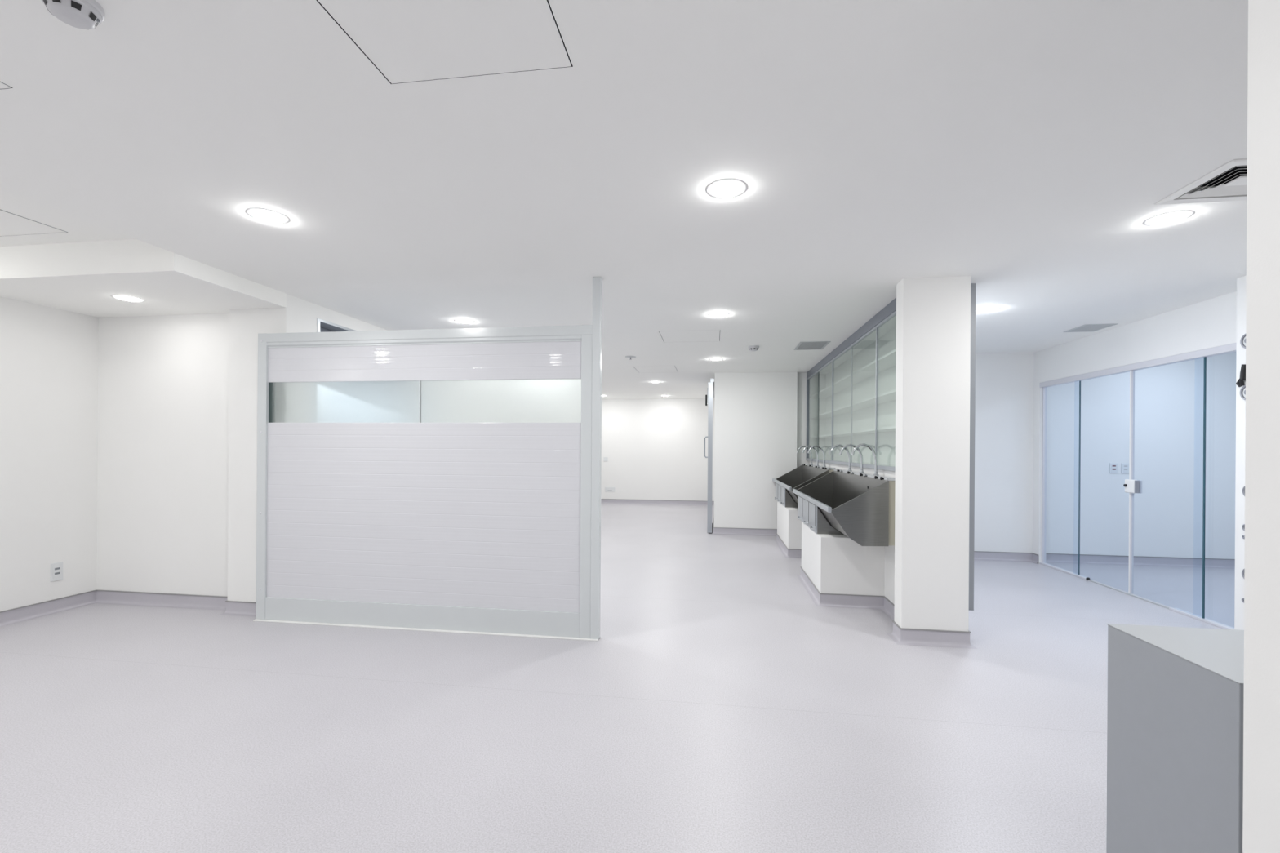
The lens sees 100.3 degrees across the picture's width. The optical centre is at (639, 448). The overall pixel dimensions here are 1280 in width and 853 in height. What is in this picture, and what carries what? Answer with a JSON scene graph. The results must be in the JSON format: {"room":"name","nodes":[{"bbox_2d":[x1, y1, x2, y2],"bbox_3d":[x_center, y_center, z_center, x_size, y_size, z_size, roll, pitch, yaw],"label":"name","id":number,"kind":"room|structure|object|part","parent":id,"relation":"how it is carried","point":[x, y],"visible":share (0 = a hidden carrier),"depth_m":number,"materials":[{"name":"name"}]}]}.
{"room":"hospital scrub area","nodes":[
{"label":"hospital scrub area","id":0,"kind":"room"},
{"bbox_2d":[0,296,98,611],"bbox_3d":[-5.396,-0.086,1.318,0.145,2.900,7.300,0,0,8],"label":"wall","id":1,"kind":"structure","parent":0,"point":[49,356],"depth_m":4.40,"materials":[{"name":"white paint"}]},
{"bbox_2d":[50,561,62,582],"bbox_3d":[-4.878,1.030,4.471,0.012,0.150,0.084,0,0,8],"label":"wall socket","id":2,"kind":"object","parent":1,"relation":"attached to","point":[56,569],"visible":1,"depth_m":4.46,"materials":[{"name":"white plastic"}]},
{"bbox_2d":[0,190,135,246],"bbox_3d":[-4.497,-1.483,0.593,2.110,0.195,6.113,0,0,8],"label":"ceiling","id":3,"kind":"structure","parent":0,"point":[77,230],"depth_m":3.34,"materials":[{"name":"white paint"}]},
{"bbox_2d":[0,209,66,235],"bbox_3d":[-4.013,-1.407,3.145,0.635,0.050,0.622,0,0,8],"label":"access hatch","id":4,"kind":"object","parent":3,"relation":"attached to","point":[11,224],"visible":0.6,"depth_m":3.33,"materials":[{"name":"white paint"}]},
{"bbox_2d":[0,239,286,317],"bbox_3d":[-3.994,-1.369,4.157,2.110,0.415,1.087,0,0,8],"label":"ceiling","id":5,"kind":"structure","parent":0,"point":[82,277],"depth_m":3.76,"materials":[{"name":"white paint"}]},
{"bbox_2d":[110,294,146,302],"bbox_3d":[-3.957,-1.155,4.133,0.198,0.014,0.198,0,0,8],"label":"recessed light","id":6,"kind":"object","parent":5,"relation":"in","point":[127,298],"visible":1,"depth_m":4.11,"materials":[{"name":"white plastic"}]},
{"bbox_2d":[114,295,142,302],"bbox_3d":[-3.957,-1.155,4.133,0.160,0.014,0.160,0,0,8],"label":"diffuser","id":7,"kind":"object","parent":6,"relation":"attached to","point":[127,298],"depth_m":4.11,"materials":[{"name":"white plastic"}]},
{"bbox_2d":[96,313,229,596],"bbox_3d":[-3.974,0.023,4.723,2.010,2.700,0.160,0,0,8],"label":"wall","id":8,"kind":"structure","parent":0,"point":[162,443],"depth_m":4.67,"materials":[{"name":"white paint"}]},
{"bbox_2d":[227,293,302,602],"bbox_3d":[-3.156,-0.071,4.501,0.530,2.900,0.170,0,0,8],"label":"wall","id":9,"kind":"structure","parent":0,"point":[245,325],"depth_m":4.43,"materials":[{"name":"white paint"}]},
{"bbox_2d":[302,299,387,332],"bbox_3d":[-2.295,0.035,9.237,0.150,2.700,9.450,0,0,8],"label":"wall","id":10,"kind":"structure","parent":0,"point":[310,311],"depth_m":4.83,"materials":[{"name":"white paint"}]},
{"bbox_2d":[316,317,357,332],"bbox_3d":[-2.886,0.071,5.508,0.284,2.620,1.700,0,0,8],"label":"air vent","id":11,"kind":"structure","parent":10,"relation":"in","point":[322,326],"depth_m":4.97,"materials":[{"name":"metal"}]},
{"bbox_2d":[0,503,1235,852],"bbox_3d":[0.474,1.453,5.209,14.100,0.100,16.650,0,0,8],"label":"floor","id":12,"kind":"structure","parent":0,"point":[715,707],"depth_m":2.75,"materials":[{"name":"plastic"}]},
{"bbox_2d":[253,276,602,640],"bbox_3d":[-1.684,0.064,4.111,2.814,2.650,0.080,0,0,8],"label":"screen","id":13,"kind":"object","parent":12,"relation":"on","point":[433,480],"visible":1,"depth_m":4.09,"materials":[{"name":"plastic"}]},
{"bbox_3d":[-3.034,0.224,4.310,0.079,2.295,0.050,0,0,8],"label":"post","id":14,"kind":"part","parent":13,"relation":"part of","materials":[{"name":"metal"}]},
{"bbox_3d":[-2.326,-0.365,4.209,1.266,0.324,0.005,0,0,8],"label":"glass pane","id":15,"kind":"part","parent":13,"relation":"part of","materials":[{"name":"white"}]},
{"bbox_3d":[-1.720,1.292,4.123,2.588,0.178,0.042,0,0,8],"label":"rail","id":16,"kind":"part","parent":13,"relation":"part of","materials":[{"name":"metal"}]},
{"bbox_3d":[-1.715,0.503,4.123,2.588,1.403,0.018,0,0,8],"label":"slat panel","id":17,"kind":"part","parent":13,"relation":"part of","materials":[{"name":"white plastic"}]},
{"bbox_3d":[-1.708,-0.662,4.123,2.588,0.279,0.018,0,0,8],"label":"slat panel","id":18,"kind":"part","parent":13,"relation":"part of","materials":[{"name":"white plastic"}]},
{"bbox_3d":[-1.666,-0.855,4.114,2.670,0.113,0.052,0,0,8],"label":"rail","id":19,"kind":"part","parent":13,"relation":"part of","materials":[{"name":"metal"}]},
{"bbox_3d":[-1.059,-0.356,4.030,1.273,0.324,0.005,0,0,8],"label":"glass pane","id":20,"kind":"part","parent":13,"relation":"part of","materials":[{"name":"white"}]},
{"bbox_3d":[-0.320,0.073,3.926,0.061,2.650,0.065,0,0,8],"label":"post","id":21,"kind":"part","parent":13,"relation":"part of","materials":[{"name":"metal"}]},
{"bbox_2d":[777,501,884,595],"bbox_3d":[2.136,1.108,6.469,0.545,0.612,3.430,0,0,8],"label":"wall","id":22,"kind":"structure","parent":12,"relation":"on","point":[836,564],"depth_m":4.79,"materials":[{"name":"white paint"}]},
{"bbox_2d":[772,445,835,507],"bbox_3d":[2.274,0.381,7.606,0.600,0.845,2.024,0,0,8],"label":"sink","id":23,"kind":"object","parent":22,"relation":"on","point":[804,474],"visible":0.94,"depth_m":7.57,"materials":[{"name":"silver metal"}]},
{"bbox_3d":[2.106,0.658,8.221,0.006,0.232,0.318,0,0,8],"label":"knee panel","id":24,"kind":"part","parent":23,"relation":"part of","materials":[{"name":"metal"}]},
{"bbox_3d":[2.056,0.658,7.869,0.006,0.232,0.368,0,0,8],"label":"knee panel","id":25,"kind":"part","parent":23,"relation":"part of","materials":[{"name":"metal"}]},
{"bbox_3d":[2.056,0.667,7.839,0.003,0.270,1.160,0,0,8],"label":"plate","id":26,"kind":"part","parent":23,"relation":"part of","materials":[{"name":"metal"}]},
{"bbox_3d":[2.002,0.657,7.488,0.006,0.232,0.378,0,0,8],"label":"knee panel","id":27,"kind":"part","parent":23,"relation":"part of","materials":[{"name":"metal"}]},
{"bbox_3d":[2.384,0.529,8.604,0.450,0.534,0.012,0,0,8],"label":"panel","id":28,"kind":"part","parent":23,"relation":"part of","materials":[{"name":"metal"}]},
{"bbox_2d":[796,445,813,464],"bbox_3d":[2.474,0.102,8.013,0.239,0.285,0.048,0,0,8],"label":"faucet","id":29,"kind":"object","parent":23,"relation":"on","point":[799,448],"depth_m":8.00,"materials":[{"name":"silver metal"}]},
{"bbox_2d":[786,465,828,503],"bbox_3d":[2.244,0.527,7.610,0.450,0.535,2.000,0,0,8],"label":"basin","id":30,"kind":"object","parent":23,"relation":"in","point":[802,475],"depth_m":7.69,"materials":[{"name":"metal"}]},
{"bbox_2d":[801,445,818,465],"bbox_3d":[2.406,0.102,7.537,0.239,0.285,0.048,0,0,8],"label":"faucet","id":31,"kind":"object","parent":23,"relation":"on","point":[817,464],"depth_m":7.52,"materials":[{"name":"silver metal"}]},
{"bbox_3d":[2.103,0.527,6.616,0.450,0.534,0.012,0,0,8],"label":"panel","id":32,"kind":"part","parent":23,"relation":"part of","materials":[{"name":"metal"}]},
{"bbox_2d":[807,445,826,466],"bbox_3d":[2.341,0.101,7.072,0.239,0.285,0.048,0,0,8],"label":"faucet","id":33,"kind":"object","parent":23,"relation":"on","point":[824,465],"depth_m":7.06,"materials":[{"name":"silver metal"}]},
{"bbox_2d":[792,443,895,546],"bbox_3d":[1.952,0.379,5.329,0.600,0.845,2.024,0,0,8],"label":"sink","id":34,"kind":"object","parent":22,"relation":"on","point":[860,506],"visible":0.98,"depth_m":4.64,"materials":[{"name":"metal"}]},
{"bbox_3d":[1.784,0.656,5.943,0.006,0.232,0.318,0,0,8],"label":"knee panel","id":35,"kind":"part","parent":34,"relation":"part of","materials":[{"name":"metal"}]},
{"bbox_3d":[1.734,0.656,5.592,0.006,0.232,0.368,0,0,8],"label":"knee panel","id":36,"kind":"part","parent":34,"relation":"part of","materials":[{"name":"metal"}]},
{"bbox_3d":[1.734,0.665,5.561,0.003,0.270,1.160,0,0,8],"label":"plate","id":37,"kind":"part","parent":34,"relation":"part of","materials":[{"name":"metal"}]},
{"bbox_3d":[1.680,0.655,5.210,0.006,0.232,0.378,0,0,8],"label":"knee panel","id":38,"kind":"part","parent":34,"relation":"part of","materials":[{"name":"metal"}]},
{"bbox_3d":[2.062,0.527,6.327,0.450,0.534,0.012,0,0,8],"label":"panel","id":39,"kind":"part","parent":34,"relation":"part of","materials":[{"name":"metal"}]},
{"bbox_2d":[829,444,852,471],"bbox_3d":[2.152,0.100,5.735,0.239,0.285,0.048,0,0,8],"label":"faucet","id":40,"kind":"object","parent":34,"relation":"on","point":[830,452],"depth_m":5.72,"materials":[{"name":"silver metal"}]},
{"bbox_2d":[796,470,888,537],"bbox_3d":[1.922,0.525,5.333,0.450,0.535,2.000,0,0,8],"label":"basin","id":41,"kind":"object","parent":34,"relation":"in","point":[851,504],"depth_m":4.86,"materials":[{"name":"metal"}]},
{"bbox_2d":[839,444,864,472],"bbox_3d":[2.084,0.099,5.260,0.239,0.285,0.048,0,0,8],"label":"faucet","id":42,"kind":"object","parent":34,"relation":"on","point":[848,445],"depth_m":5.25,"materials":[{"name":"silver metal"}]},
{"bbox_3d":[1.781,0.525,4.339,0.450,0.534,0.012,0,0,8],"label":"panel","id":43,"kind":"part","parent":34,"relation":"part of","materials":[{"name":"metal"}]},
{"bbox_2d":[851,443,879,475],"bbox_3d":[2.019,0.099,4.795,0.239,0.285,0.048,0,0,8],"label":"faucet","id":44,"kind":"object","parent":34,"relation":"on","point":[876,473],"depth_m":4.78,"materials":[{"name":"silver metal"}]},
{"bbox_3d":[2.196,0.527,5.294,0.105,0.525,1.940,0,0,8],"label":"panel","id":45,"kind":"part","parent":34,"relation":"part of","materials":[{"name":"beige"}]},
{"bbox_2d":[1106,623,1244,852],"bbox_3d":[1.746,0.962,1.296,0.852,0.900,0.398,0,0,8],"label":"counter","id":46,"kind":"object","parent":12,"relation":"on","point":[1175,715],"depth_m":1.35,"materials":[{"name":"grey laminate"}]},
{"bbox_2d":[0,0,1248,399],"bbox_3d":[2.379,-1.359,4.942,10.290,0.250,16.650,0,0,8],"label":"ceiling","id":47,"kind":"structure","parent":0,"point":[1024,149],"depth_m":2.31,"materials":[{"name":"white paint"}]},
{"bbox_2d":[0,81,11,88],"bbox_3d":[-2.562,-1.292,1.613,0.638,0.050,0.615,0,0,8],"label":"access hatch","id":48,"kind":"object","parent":47,"relation":"attached to","point":[2,85],"visible":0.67,"depth_m":1.86,"materials":[{"name":"white paint"}]},
{"bbox_2d":[41,0,104,29],"bbox_3d":[-1.597,-1.233,1.502,0.132,0.056,0.132,0,0,-12],"label":"smoke detector","id":49,"kind":"object","parent":47,"relation":"attached to","point":[80,14],"visible":1,"depth_m":1.49,"materials":[{"name":"grey plastic"}]},
{"bbox_2d":[245,207,289,223],"bbox_3d":[-2.019,-1.257,2.903,0.198,0.014,0.198,0,0,8],"label":"recessed light","id":50,"kind":"object","parent":47,"relation":"in","point":[261,214],"visible":1,"depth_m":2.88,"materials":[{"name":"white plastic"}]},
{"bbox_2d":[250,209,285,222],"bbox_3d":[-2.019,-1.257,2.903,0.160,0.014,0.160,0,0,8],"label":"diffuser","id":51,"kind":"object","parent":50,"relation":"attached to","point":[267,215],"depth_m":2.88,"materials":[{"name":"white plastic"}]},
{"bbox_2d":[317,0,571,83],"bbox_3d":[-0.582,-1.279,1.490,0.637,0.050,0.615,0,0,8],"label":"access hatch","id":52,"kind":"object","parent":47,"relation":"attached to","point":[406,40],"visible":0.88,"depth_m":1.62,"materials":[{"name":"white paint"}]},
{"bbox_2d":[453,318,474,323],"bbox_3d":[-1.739,-1.255,5.287,0.198,0.014,0.198,0,0,8],"label":"recessed light","id":53,"kind":"object","parent":47,"relation":"in","point":[458,320],"visible":1,"depth_m":5.25,"materials":[{"name":"white plastic"}]},
{"bbox_2d":[625,355,635,359],"bbox_3d":[-0.129,-1.232,7.281,0.150,0.038,0.150,0,0,8],"label":"sprinkler","id":54,"kind":"object","parent":47,"relation":"attached to","point":[629,357],"visible":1,"depth_m":7.27,"materials":[{"name":"grey paint"}]},
{"bbox_2d":[632,365,677,372],"bbox_3d":[0.255,-1.273,8.418,0.632,0.050,0.700,0,0,8],"label":"access hatch","id":55,"kind":"object","parent":47,"relation":"attached to","point":[639,368],"visible":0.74,"depth_m":8.36,"materials":[{"name":"white paint"}]},
{"bbox_2d":[659,329,719,342],"bbox_3d":[0.563,-1.271,5.946,0.640,0.050,0.590,0,0,8],"label":"access hatch","id":56,"kind":"object","parent":47,"relation":"attached to","point":[708,335],"visible":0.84,"depth_m":5.92,"materials":[{"name":"white paint"}]},
{"bbox_2d":[709,357,723,360],"bbox_3d":[1.059,-1.236,7.428,0.198,0.014,0.198,0,0,8],"label":"recessed light","id":57,"kind":"object","parent":47,"relation":"in","point":[713,358],"visible":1,"depth_m":7.40,"materials":[{"name":"white plastic"}]},
{"bbox_2d":[710,358,721,360],"bbox_3d":[1.059,-1.236,7.428,0.160,0.014,0.160,0,0,8],"label":"diffuser","id":58,"kind":"object","parent":57,"relation":"attached to","point":[715,359],"depth_m":7.40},
{"bbox_2d":[708,311,729,316],"bbox_3d":[0.733,-1.238,4.963,0.198,0.014,0.198,0,0,8],"label":"recessed light","id":59,"kind":"object","parent":47,"relation":"in","point":[714,313],"visible":1,"depth_m":4.93,"materials":[{"name":"white plastic"}]},
{"bbox_2d":[710,312,727,316],"bbox_3d":[0.733,-1.238,4.963,0.160,0.014,0.160,0,0,8],"label":"diffuser","id":60,"kind":"object","parent":59,"relation":"attached to","point":[712,314],"depth_m":4.93,"materials":[{"name":"white plastic"}]},
{"bbox_2d":[706,177,747,198],"bbox_3d":[0.415,-1.240,2.566,0.198,0.014,0.198,0,0,8],"label":"recessed light","id":61,"kind":"object","parent":47,"relation":"in","point":[729,188],"visible":1,"depth_m":2.54,"materials":[{"name":"white plastic"}]},
{"bbox_2d":[709,180,743,197],"bbox_3d":[0.415,-1.240,2.566,0.160,0.014,0.160,0,0,8],"label":"diffuser","id":62,"kind":"object","parent":61,"relation":"attached to","point":[717,188],"depth_m":2.54,"materials":[{"name":"white plastic"}]},
{"bbox_2d":[748,345,759,351],"bbox_3d":[1.382,-1.213,6.492,0.132,0.056,0.132,0,0,2],"label":"smoke detector","id":63,"kind":"object","parent":47,"relation":"attached to","point":[752,348],"visible":1,"depth_m":6.45,"materials":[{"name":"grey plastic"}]},
{"bbox_2d":[793,341,831,350],"bbox_3d":[2.062,-1.249,6.421,0.344,0.035,0.494,0,0,8],"label":"ceiling vent","id":64,"kind":"object","parent":47,"relation":"in","point":[810,344],"visible":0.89,"depth_m":6.41,"materials":[{"name":"grey metal"}]},
{"bbox_2d":[975,306,1000,312],"bbox_3d":[3.072,-1.223,4.729,0.198,0.014,0.198,0,0,8],"label":"recessed light","id":65,"kind":"object","parent":47,"relation":"in","point":[984,309],"visible":0.98,"depth_m":4.70,"materials":[{"name":"white plastic"}]},
{"bbox_2d":[1063,323,1117,332],"bbox_3d":[4.547,-1.232,5.403,0.289,0.035,0.334,0,0,8],"label":"ceiling vent","id":66,"kind":"object","parent":47,"relation":"in","point":[1086,327],"visible":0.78,"depth_m":5.39,"materials":[{"name":"white metal"}]},
{"bbox_2d":[1142,209,1194,226],"bbox_3d":[2.821,-1.224,2.855,0.198,0.014,0.198,0,0,8],"label":"recessed light","id":67,"kind":"object","parent":47,"relation":"in","point":[1170,217],"visible":1,"depth_m":2.83,"materials":[{"name":"white plastic"}]},
{"bbox_2d":[1147,211,1189,225],"bbox_3d":[2.821,-1.224,2.855,0.160,0.014,0.160,0,0,8],"label":"diffuser","id":68,"kind":"object","parent":67,"relation":"attached to","point":[1170,217],"depth_m":2.84,"materials":[{"name":"white plastic"}]},
{"bbox_2d":[1154,159,1247,204],"bbox_3d":[2.794,-1.253,2.454,0.470,0.057,0.420,0,0,8],"label":"ceiling vent","id":69,"kind":"object","parent":47,"relation":"in","point":[1236,189],"visible":0.61,"depth_m":2.56,"materials":[{"name":"white metal"}]},
{"bbox_3d":[2.794,-1.232,2.454,0.130,0.007,0.080,0,0,8],"label":"plate","id":70,"kind":"part","parent":69,"relation":"part of","materials":[{"name":"white paint"}]},
{"bbox_2d":[600,398,714,501],"bbox_3d":[0.249,0.052,13.523,3.690,2.700,0.150,0,0,8],"label":"wall","id":71,"kind":"structure","parent":0,"point":[654,448],"depth_m":13.42,"materials":[{"name":"white paint"}]},
{"bbox_2d":[603,457,608,461],"bbox_3d":[-0.872,0.274,13.600,0.110,0.110,0.012,0,0,8],"label":"wall socket","id":72,"kind":"object","parent":71,"relation":"attached to","point":[605,459],"visible":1,"depth_m":13.60,"materials":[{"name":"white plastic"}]},
{"bbox_2d":[604,487,614,492],"bbox_3d":[-0.767,1.050,13.584,0.233,0.108,0.012,0,0,8],"label":"wall socket","id":73,"kind":"object","parent":71,"relation":"attached to","point":[606,489],"visible":1,"depth_m":13.58,"materials":[{"name":"white plastic"}]},
{"bbox_2d":[713,372,797,528],"bbox_3d":[1.884,0.063,8.762,1.320,2.700,0.120,0,0,8],"label":"wall","id":74,"kind":"structure","parent":0,"point":[756,413],"depth_m":8.71,"materials":[{"name":"white paint"}]},
{"bbox_2d":[796,372,808,467],"bbox_3d":[2.741,0.068,8.752,0.620,2.700,0.300,0,0,8],"label":"wall","id":75,"kind":"structure","parent":0,"point":[802,377],"depth_m":8.69,"materials":[{"name":"white paint"}]},
{"bbox_2d":[808,460,895,604],"bbox_3d":[2.555,0.067,6.325,0.310,2.700,4.700,0,0,8],"label":"wall","id":76,"kind":"structure","parent":0,"point":[889,593],"depth_m":4.65,"materials":[{"name":"white paint"}]},
{"bbox_2d":[805,297,896,471],"bbox_3d":[2.529,-0.521,6.329,0.319,1.424,4.690,0,0,8],"label":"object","id":77,"kind":"object","parent":76,"relation":"attached to","point":[851,392],"visible":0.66,"depth_m":6.34,"materials":[{"name":"glass"}]},
{"bbox_3d":[2.383,0.172,6.349,0.035,0.035,4.690,0,0,8],"label":"rail","id":78,"kind":"part","parent":77,"relation":"part of","materials":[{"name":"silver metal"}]},
{"bbox_3d":[2.392,-1.185,6.349,0.035,0.099,4.690,0,0,8],"label":"rail","id":79,"kind":"part","parent":77,"relation":"part of","materials":[{"name":"grey metal"}]},
{"bbox_2d":[808,426,895,438],"bbox_3d":[2.540,-0.179,6.327,0.252,0.020,4.650,0,0,8],"label":"shelf","id":80,"kind":"object","parent":77,"relation":"attached to","point":[891,429],"depth_m":6.17,"materials":[{"name":"white glass"}]},
{"bbox_2d":[809,389,895,418],"bbox_3d":[2.542,-0.489,6.327,0.252,0.020,4.650,0,0,8],"label":"shelf","id":81,"kind":"object","parent":77,"relation":"attached to","point":[888,397],"depth_m":6.05,"materials":[{"name":"glass"}]},
{"bbox_2d":[809,348,896,397],"bbox_3d":[2.544,-0.829,6.327,0.252,0.020,4.650,0,0,8],"label":"shelf","id":82,"kind":"object","parent":77,"relation":"attached to","point":[887,362],"depth_m":6.03,"materials":[{"name":"glass"}]},
{"bbox_2d":[893,275,970,631],"bbox_3d":[2.143,0.064,3.929,0.455,2.700,0.160,0,0,8],"label":"wall column","id":83,"kind":"structure","parent":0,"point":[933,369],"depth_m":3.85,"materials":[{"name":"white paint"}]},
{"bbox_2d":[968,283,976,610],"bbox_3d":[2.445,-0.012,4.020,0.117,2.444,0.045,0,0,8],"label":"trim","id":84,"kind":"structure","parent":83,"relation":"attached to","point":[973,286],"depth_m":3.99,"materials":[{"name":"grey paint"}]},
{"bbox_2d":[973,351,1235,559],"bbox_3d":[5.304,0.086,6.805,5.000,2.700,0.140,0,0,8],"label":"wall","id":85,"kind":"structure","parent":0,"point":[1168,462],"depth_m":6.65,"materials":[{"name":"white paint"}]},
{"bbox_2d":[1109,462,1117,473],"bbox_3d":[5.891,0.245,6.645,0.088,0.128,0.012,0,0,8],"label":"wall socket","id":86,"kind":"object","parent":85,"relation":"attached to","point":[1113,466],"visible":1,"depth_m":6.64,"materials":[{"name":"white plastic"}]},
{"bbox_2d":[1120,463,1128,473],"bbox_3d":[6.020,0.248,6.627,0.088,0.128,0.012,0,0,8],"label":"wall socket","id":87,"kind":"object","parent":85,"relation":"attached to","point":[1125,467],"visible":0.84,"depth_m":6.62,"materials":[{"name":"white plastic"}]},
{"bbox_2d":[1032,291,1236,564],"bbox_3d":[4.809,0.082,5.233,0.080,2.700,3.110,0,0,8],"label":"wall","id":88,"kind":"structure","parent":0,"point":[1211,322],"depth_m":5.23,"materials":[{"name":"white paint"}]},
{"bbox_2d":[1039,342,1236,629],"bbox_3d":[4.788,0.307,5.221,0.096,2.250,2.869,0,0,8],"label":"door","id":89,"kind":"structure","parent":88,"relation":"in","point":[1132,486],"depth_m":5.19,"materials":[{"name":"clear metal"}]},
{"bbox_2d":[1234,275,1246,630],"bbox_3d":[3.937,0.076,0.100,0.370,2.700,7.500,0,0,8],"label":"wall","id":90,"kind":"structure","parent":0,"point":[1241,282],"depth_m":3.81,"materials":[{"name":"white paint"}]},
{"bbox_2d":[1235,364,1245,386],"bbox_3d":[4.256,-0.514,3.780,0.045,0.158,0.060,0,0,8],"label":"clip","id":91,"kind":"object","parent":90,"relation":"attached to","point":[1240,382],"visible":0.89,"depth_m":3.77,"materials":[{"name":"black plastic"}]},
{"bbox_2d":[1240,385,1245,417],"bbox_3d":[4.255,-0.335,3.739,0.024,0.233,0.116,0,0,8],"label":"outlet","id":92,"kind":"object","parent":90,"relation":"attached to","point":[1242,392],"visible":0.21,"depth_m":3.77,"materials":[{"name":"grey plastic"}]},
{"bbox_2d":[1240,333,1245,348],"bbox_3d":[4.262,-0.753,3.766,0.024,0.099,0.036,0,0,8],"label":"outlet","id":93,"kind":"object","parent":90,"relation":"attached to","point":[1242,341],"visible":0.14,"depth_m":3.76,"materials":[{"name":"grey plastic"}]},
{"bbox_2d":[1242,485,1244,496],"bbox_3d":[4.254,0.300,3.729,0.016,0.096,0.096,0,0,8],"label":"outlet","id":94,"kind":"object","parent":90,"relation":"attached to","point":[1243,488],"visible":0.12,"depth_m":3.77,"materials":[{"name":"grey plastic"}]},
{"bbox_2d":[1242,0,1279,852],"bbox_3d":[0.865,0.056,-1.132,0.150,2.700,4.200,0,0,8],"label":"wall","id":95,"kind":"structure","parent":0,"point":[1261,689],"depth_m":0.93,"materials":[{"name":"white paint"}]},
{"bbox_2d":[0,498,1038,648],"bbox_3d":[-0.017,1.346,5.177,9.445,0.108,16.450,0,0,8],"label":"baseboard","id":96,"kind":"structure","parent":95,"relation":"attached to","point":[900,636],"depth_m":4.66,"materials":[{"name":"plastic"}]},
{"bbox_3d":[1.653,0.061,11.052,0.220,2.700,4.350,0,0,8],"label":"wall","id":97,"kind":"structure","parent":0,"visible":0},
{"bbox_2d":[703,378,714,533],"bbox_3d":[1.316,0.121,10.105,0.161,2.545,2.620,0,0,8],"label":"sliding door","id":98,"kind":"structure","parent":97,"relation":"in","point":[710,390],"depth_m":8.82,"materials":[{"name":"grey metal"}]},
{"bbox_3d":[1.103,-0.022,8.893,0.076,0.362,0.022,0,0,8],"label":"pull handle","id":99,"kind":"part","parent":98,"relation":"part of","materials":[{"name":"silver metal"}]},
{"bbox_3d":[6.193,0.091,4.987,2.730,2.700,3.210,0,0,8],"label":"glass wall","id":100,"kind":"structure","parent":0,"visible":0},
{"bbox_2d":[1045,553,1235,568],"bbox_3d":[6.121,1.387,5.072,2.580,0.107,3.060,0,0,8],"label":"baseboard","id":101,"kind":"structure","parent":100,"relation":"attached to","point":[1050,557],"depth_m":6.60,"materials":[{"name":"plastic"}]}
]}

